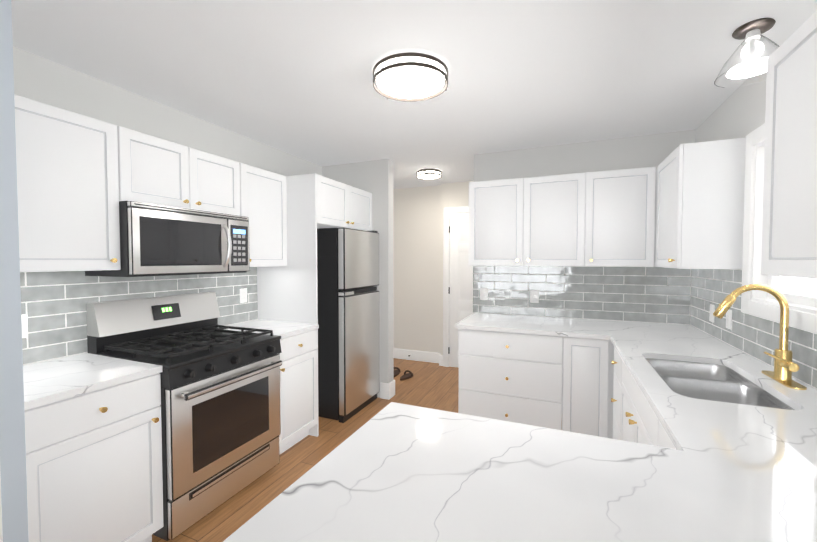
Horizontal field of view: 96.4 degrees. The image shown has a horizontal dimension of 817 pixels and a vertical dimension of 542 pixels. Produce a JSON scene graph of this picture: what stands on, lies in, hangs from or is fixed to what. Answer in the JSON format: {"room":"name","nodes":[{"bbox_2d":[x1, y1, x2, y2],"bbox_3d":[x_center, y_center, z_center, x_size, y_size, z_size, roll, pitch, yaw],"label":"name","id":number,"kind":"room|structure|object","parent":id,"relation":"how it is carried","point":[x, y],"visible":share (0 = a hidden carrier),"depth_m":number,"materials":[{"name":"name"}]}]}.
{"room":"kitchen","nodes":[
{"label":"kitchen","id":0,"kind":"room"},
{"bbox_2d":[0,0,28,541],"bbox_3d":[-1.709,0.163,1.289,0.700,2.440,0.240,1,2,23],"label":"wall","id":1,"kind":"structure","parent":0,"point":[13,476],"depth_m":1.24,"materials":[{"name":"grey paint"}]},
{"bbox_2d":[0,478,2,541],"bbox_3d":[-1.394,0.298,1.123,0.012,2.180,0.172,1,2,23],"label":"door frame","id":2,"kind":"structure","parent":1,"relation":"attached to","point":[1,538],"depth_m":1.21,"materials":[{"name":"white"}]},
{"bbox_2d":[13,46,321,364],"bbox_3d":[-2.226,0.168,1.120,0.120,2.440,6.325,1,2,23],"label":"wall","id":3,"kind":"structure","parent":0,"point":[43,80],"depth_m":2.24,"materials":[{"name":"grey paint"}]},
{"bbox_2d":[14,94,120,271],"bbox_3d":[-1.713,-0.366,1.685,0.369,0.735,0.511,1,2,23],"label":"upper cabinet","id":4,"kind":"object","parent":3,"relation":"attached to","point":[67,188],"visible":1,"depth_m":1.66,"materials":[{"name":"white wood"}]},
{"bbox_2d":[20,267,257,364],"bbox_3d":[-1.642,0.212,2.340,0.008,0.457,1.741,1,2,23],"label":"tile backsplash","id":5,"kind":"structure","parent":3,"relation":"attached to","point":[53,306],"depth_m":1.99,"materials":[{"name":"grey tile"}]},
{"bbox_2d":[21,314,27,337],"bbox_3d":[-1.879,0.269,1.755,0.010,0.116,0.072,1,2,23],"label":"switch plate","id":6,"kind":"object","parent":5,"relation":"attached to","point":[24,318],"visible":0.25,"depth_m":1.78,"materials":[{"name":"white plastic"}]},
{"bbox_2d":[240,288,246,302],"bbox_3d":[-1.355,0.202,2.998,0.008,0.116,0.072,1,2,23],"label":"electrical outlet","id":7,"kind":"object","parent":5,"relation":"attached to","point":[243,295],"visible":1,"depth_m":2.99,"materials":[{"name":"white plastic"}]},
{"bbox_2d":[117,126,239,215],"bbox_3d":[-1.465,-0.561,2.267,0.369,0.381,0.756,1,2,23],"label":"upper cabinet","id":8,"kind":"object","parent":3,"relation":"attached to","point":[154,170],"visible":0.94,"depth_m":2.12,"materials":[{"name":"white wood"}]},
{"bbox_2d":[85,201,249,276],"bbox_3d":[-1.412,-0.174,2.256,0.483,0.387,0.756,1,2,23],"label":"over-the-range microwave","id":9,"kind":"object","parent":8,"relation":"attached to","point":[158,240],"visible":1,"depth_m":2.06,"materials":[{"name":"silver metal"}]},
{"bbox_2d":[239,163,286,266],"bbox_3d":[-1.226,-0.401,2.838,0.369,0.735,0.466,1,2,23],"label":"upper cabinet","id":10,"kind":"object","parent":3,"relation":"attached to","point":[263,200],"visible":0.52,"depth_m":2.77,"materials":[{"name":"white wood"}]},
{"bbox_2d":[317,174,371,230],"bbox_3d":[-0.819,-0.592,3.434,0.650,0.390,0.915,1,2,23],"label":"upper cabinet","id":11,"kind":"object","parent":3,"relation":"attached to","point":[341,205],"visible":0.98,"depth_m":3.24,"materials":[{"name":"white wood"}]},
{"bbox_2d":[152,358,561,541],"bbox_3d":[-0.896,1.407,1.369,4.805,0.050,7.990,1,2,23],"label":"floor","id":12,"kind":"structure","parent":0,"point":[431,385],"depth_m":2.77,"materials":[{"name":"brown wood"}]},
{"bbox_2d":[24,373,163,541],"bbox_3d":[-1.572,0.933,1.665,0.654,0.879,0.511,1,2,23],"label":"base cabinet","id":13,"kind":"object","parent":12,"relation":"on","point":[93,466],"visible":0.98,"depth_m":1.53,"materials":[{"name":"white wood"}]},
{"bbox_2d":[23,353,162,410],"bbox_3d":[-1.583,0.477,1.655,0.635,0.030,0.511,1,2,23],"label":"countertop","id":14,"kind":"structure","parent":13,"relation":"on","point":[52,381],"depth_m":1.63,"materials":[{"name":"stone"}]},
{"bbox_2d":[86,292,281,540],"bbox_3d":[-1.289,0.763,2.232,0.730,1.185,0.756,1,2,23],"label":"gas range","id":15,"kind":"object","parent":12,"relation":"on","point":[220,410],"visible":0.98,"depth_m":2.06,"materials":[{"name":"silver metal"}]},
{"bbox_2d":[257,173,318,436],"bbox_3d":[-1.016,0.278,3.035,0.618,2.105,0.018,1,2,23],"label":"panel","id":16,"kind":"object","parent":12,"relation":"on","point":[288,292],"visible":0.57,"depth_m":2.96,"materials":[{"name":"white"}]},
{"bbox_2d":[279,329,317,453],"bbox_3d":[-1.085,0.898,2.818,0.654,0.879,0.466,1,2,23],"label":"base cabinet","id":17,"kind":"object","parent":12,"relation":"on","point":[299,389],"visible":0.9,"depth_m":2.70,"materials":[{"name":"white wood"}]},
{"bbox_2d":[224,319,318,338],"bbox_3d":[-1.096,0.443,2.809,0.635,0.030,0.466,1,2,23],"label":"countertop","id":18,"kind":"structure","parent":17,"relation":"on","point":[282,329],"depth_m":2.81,"materials":[{"name":"stone"}]},
{"bbox_2d":[317,228,378,422],"bbox_3d":[-0.732,0.457,3.568,0.674,1.716,0.650,1,2,23],"label":"fridge","id":19,"kind":"object","parent":12,"relation":"on","point":[348,315],"visible":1,"depth_m":3.23,"materials":[{"name":"silver metal"}]},
{"bbox_2d":[394,370,412,380],"bbox_3d":[-0.031,1.248,4.418,0.252,0.081,0.124,-2,2,-43],"label":"sandal","id":20,"kind":"object","parent":12,"relation":"on","point":[405,376],"depth_m":4.42,"materials":[{"name":"brown leather"}]},
{"bbox_2d":[458,329,562,429],"bbox_3d":[0.878,0.890,3.075,0.765,0.879,0.719,1,2,23],"label":"drawers","id":21,"kind":"object","parent":12,"relation":"on","point":[511,377],"visible":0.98,"depth_m":2.76,"materials":[{"name":"white wood"}]},
{"bbox_2d":[562,336,608,437],"bbox_3d":[1.374,0.896,2.883,0.290,0.879,0.687,1,2,23],"label":"base cabinet","id":22,"kind":"object","parent":12,"relation":"on","point":[585,386],"visible":0.62,"depth_m":2.56,"materials":[{"name":"white wood"}]},
{"bbox_2d":[607,340,613,438],"bbox_3d":[1.813,0.901,2.726,0.633,0.879,0.635,1,2,23],"label":"base cabinet","id":23,"kind":"object","parent":12,"relation":"on","point":[610,393],"depth_m":2.55,"materials":[{"name":"white wood"}]},
{"bbox_2d":[611,346,621,439],"bbox_3d":[1.588,0.916,2.206,0.644,0.879,0.348,1,2,23],"label":"base cabinet","id":24,"kind":"object","parent":12,"relation":"on","point":[617,381],"visible":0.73,"depth_m":2.31,"materials":[{"name":"white wood"}]},
{"bbox_2d":[620,360,658,445],"bbox_3d":[1.346,0.934,1.633,0.644,0.879,0.888,1,2,23],"label":"base cabinet","id":25,"kind":"object","parent":12,"relation":"on","point":[639,422],"visible":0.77,"depth_m":1.72,"materials":[{"name":"white wood"}]},
{"bbox_2d":[658,421,675,448],"bbox_3d":[1.099,0.951,1.048,0.644,0.879,0.374,1,2,23],"label":"base cabinet","id":26,"kind":"object","parent":12,"relation":"on","point":[664,441],"depth_m":1.25,"materials":[{"name":"white wood"}]},
{"bbox_3d":[0.521,0.961,0.731,1.461,0.879,0.642,1,2,23],"label":"base cabinet","id":27,"kind":"object","parent":12,"relation":"on","visible":0},
{"bbox_2d":[223,402,754,541],"bbox_3d":[0.160,0.505,0.737,0.860,0.030,0.899,1,2,23],"label":"countertop","id":28,"kind":"structure","parent":27,"relation":"on","point":[411,473],"depth_m":0.81,"materials":[{"name":"stone"}]},
{"bbox_2d":[455,313,610,339],"bbox_3d":[1.003,0.436,3.017,1.080,0.030,0.705,1,2,23],"label":"countertop","id":29,"kind":"structure","parent":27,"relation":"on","point":[554,326],"depth_m":2.86,"materials":[{"name":"stone"}]},
{"bbox_2d":[615,321,698,340],"bbox_3d":[1.775,0.446,2.687,0.360,0.030,0.710,1,2,23],"label":"countertop","id":30,"kind":"structure","parent":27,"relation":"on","point":[641,329],"depth_m":2.69,"materials":[{"name":"stone"}]},
{"bbox_2d":[603,320,816,541],"bbox_3d":[1.302,0.482,1.520,0.635,0.030,3.230,1,2,23],"label":"countertop","id":31,"kind":"structure","parent":27,"relation":"on","point":[721,472],"depth_m":1.18,"materials":[{"name":"stone"}]},
{"bbox_2d":[645,358,794,409],"bbox_3d":[1.324,0.595,1.634,0.440,0.200,0.780,1,2,23],"label":"undermount sink","id":32,"kind":"object","parent":31,"relation":"in","point":[708,381],"visible":0.15,"depth_m":1.67,"materials":[{"name":"silver metal"}]},
{"bbox_2d":[713,284,806,389],"bbox_3d":[1.494,0.260,1.589,0.273,0.408,0.250,1,2,23],"label":"brass faucet","id":33,"kind":"object","parent":31,"relation":"on","point":[785,366],"visible":1,"depth_m":1.54,"materials":[{"name":"gold metal"}]},
{"bbox_2d":[723,445,816,541],"bbox_3d":[0.832,0.514,0.454,0.360,0.030,0.900,1,2,23],"label":"countertop","id":34,"kind":"structure","parent":27,"relation":"on","point":[790,483],"depth_m":0.84,"materials":[{"name":"stone"}]},
{"bbox_2d":[322,159,393,397],"bbox_3d":[-1.101,0.077,4.141,2.000,2.440,0.120,1,2,23],"label":"wall","id":35,"kind":"structure","parent":0,"point":[374,178],"depth_m":3.73,"materials":[{"name":"grey paint"}]},
{"bbox_2d":[380,380,394,395],"bbox_3d":[-1.068,1.215,4.235,2.014,0.160,0.014,1,2,23],"label":"baseboard","id":36,"kind":"structure","parent":35,"relation":"attached to","point":[387,391],"depth_m":3.74,"materials":[{"name":"white"}]},
{"bbox_2d":[11,0,816,188],"bbox_3d":[-0.896,-1.082,1.294,4.805,0.050,7.990,1,2,23],"label":"ceiling","id":37,"kind":"structure","parent":0,"point":[293,77],"depth_m":1.88,"materials":[{"name":"white paint"}]},
{"bbox_2d":[373,52,447,101],"bbox_3d":[0.010,-1.036,1.971,0.406,0.082,0.407,1,2,23],"label":"ceiling light","id":38,"kind":"object","parent":37,"relation":"attached to","point":[410,77],"visible":1,"depth_m":1.89,"materials":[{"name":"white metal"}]},
{"bbox_2d":[416,169,441,179],"bbox_3d":[0.236,-1.106,4.186,0.290,0.075,0.291,1,2,23],"label":"light","id":39,"kind":"object","parent":37,"relation":"attached to","point":[428,174],"visible":1,"depth_m":4.10,"materials":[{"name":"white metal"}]},
{"bbox_2d":[714,18,779,87],"bbox_3d":[1.509,-0.966,1.601,0.256,0.200,0.256,1,2,23],"label":"light","id":40,"kind":"object","parent":37,"relation":"attached to","point":[745,64],"visible":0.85,"depth_m":1.58,"materials":[{"name":"glass"}]},
{"bbox_2d":[393,185,440,352],"bbox_3d":[-0.487,0.038,5.439,2.120,2.440,0.100,1,2,23],"label":"wall","id":41,"kind":"structure","parent":0,"point":[417,260],"depth_m":5.12,"materials":[{"name":"white paint"}]},
{"bbox_2d":[394,348,442,364],"bbox_3d":[-0.509,1.189,5.421,2.120,0.140,0.014,1,2,23],"label":"baseboard","id":42,"kind":"structure","parent":41,"relation":"attached to","point":[423,356],"depth_m":5.13,"materials":[{"name":"white wood"}]},
{"bbox_2d":[440,181,472,367],"bbox_3d":[1.596,0.066,4.506,2.445,2.440,0.200,1,2,23],"label":"wall","id":43,"kind":"structure","parent":0,"point":[454,194],"depth_m":4.83,"materials":[{"name":"white paint"}]},
{"bbox_2d":[443,206,472,366],"bbox_3d":[0.916,0.227,4.668,0.970,2.110,0.034,1,2,23],"label":"hall door","id":44,"kind":"structure","parent":43,"relation":"in","point":[459,290],"depth_m":4.79,"materials":[{"name":"white"}]},
{"bbox_2d":[473,129,695,374],"bbox_3d":[1.455,0.103,3.274,1.745,2.440,0.120,1,2,23],"label":"wall","id":45,"kind":"structure","parent":0,"point":[646,151],"depth_m":3.16,"materials":[{"name":"grey paint"}]},
{"bbox_2d":[469,172,588,266],"bbox_3d":[1.021,-0.412,3.191,0.927,0.734,0.336,1,2,23],"label":"upper cabinet","id":46,"kind":"object","parent":45,"relation":"attached to","point":[541,220],"depth_m":3.02,"materials":[{"name":"white wood"}]},
{"bbox_2d":[473,266,690,324],"bbox_3d":[1.426,0.186,3.219,1.736,0.457,0.008,1,2,23],"label":"tile backsplash","id":47,"kind":"structure","parent":45,"relation":"attached to","point":[651,294],"depth_m":3.16,"materials":[{"name":"grey tile"}]},
{"bbox_2d":[480,288,487,299],"bbox_3d":[0.724,0.222,3.506,0.072,0.116,0.010,1,2,23],"label":"switch plate","id":48,"kind":"object","parent":47,"relation":"attached to","point":[483,293],"visible":1,"depth_m":3.50,"materials":[{"name":"white plastic"}]},
{"bbox_2d":[530,290,538,302],"bbox_3d":[1.148,0.232,3.329,0.072,0.116,0.008,1,2,23],"label":"electrical outlet","id":49,"kind":"object","parent":47,"relation":"attached to","point":[534,296],"visible":1,"depth_m":3.33,"materials":[{"name":"white plastic"}]},
{"bbox_2d":[585,167,655,266],"bbox_3d":[1.661,-0.404,2.921,0.463,0.734,0.336,1,2,23],"label":"upper cabinet","id":50,"kind":"object","parent":45,"relation":"attached to","point":[599,219],"depth_m":2.76,"materials":[{"name":"white wood"}]},
{"bbox_2d":[691,80,815,388],"bbox_3d":[1.285,0.188,0.476,0.120,2.440,7.870,1,2,23],"label":"wall","id":51,"kind":"structure","parent":0,"point":[739,112],"depth_m":2.15,"materials":[{"name":"grey paint"}]},
{"bbox_2d":[654,138,745,268],"bbox_3d":[1.902,-0.392,2.521,0.344,0.735,0.884,1,2,23],"label":"upper cabinet","id":52,"kind":"object","parent":51,"relation":"attached to","point":[699,204],"visible":1,"depth_m":2.12,"materials":[{"name":"white wood"}]},
{"bbox_2d":[690,269,816,388],"bbox_3d":[1.605,0.240,1.401,0.008,0.457,3.220,1,2,23],"label":"tile backsplash","id":53,"kind":"structure","parent":51,"relation":"attached to","point":[755,336],"depth_m":2.07,"materials":[{"name":"grey tile"}]},
{"bbox_2d":[709,304,714,321],"bbox_3d":[2.040,0.283,2.457,0.010,0.116,0.072,1,2,23],"label":"switch plate","id":54,"kind":"object","parent":53,"relation":"attached to","point":[712,310],"visible":1,"depth_m":2.44,"materials":[{"name":"white plastic"}]},
{"bbox_2d":[726,310,731,329],"bbox_3d":[1.936,0.291,2.207,0.008,0.116,0.072,1,2,23],"label":"electrical outlet","id":55,"kind":"object","parent":53,"relation":"attached to","point":[728,319],"visible":0.94,"depth_m":2.19,"materials":[{"name":"white plastic"}]},
{"bbox_2d":[741,124,816,333],"bbox_3d":[1.732,-0.243,1.572,0.120,0.975,0.940,1,2,23],"label":"window","id":56,"kind":"structure","parent":51,"relation":"in","point":[799,294],"depth_m":1.93,"materials":[{"name":"white"}]},
{"bbox_2d":[761,10,816,278],"bbox_3d":[1.165,-0.339,0.777,0.344,0.735,0.900,1,2,23],"label":"upper cabinet","id":57,"kind":"object","parent":51,"relation":"attached to","point":[789,235],"visible":1,"depth_m":1.09,"materials":[{"name":"white wood"}]}
]}

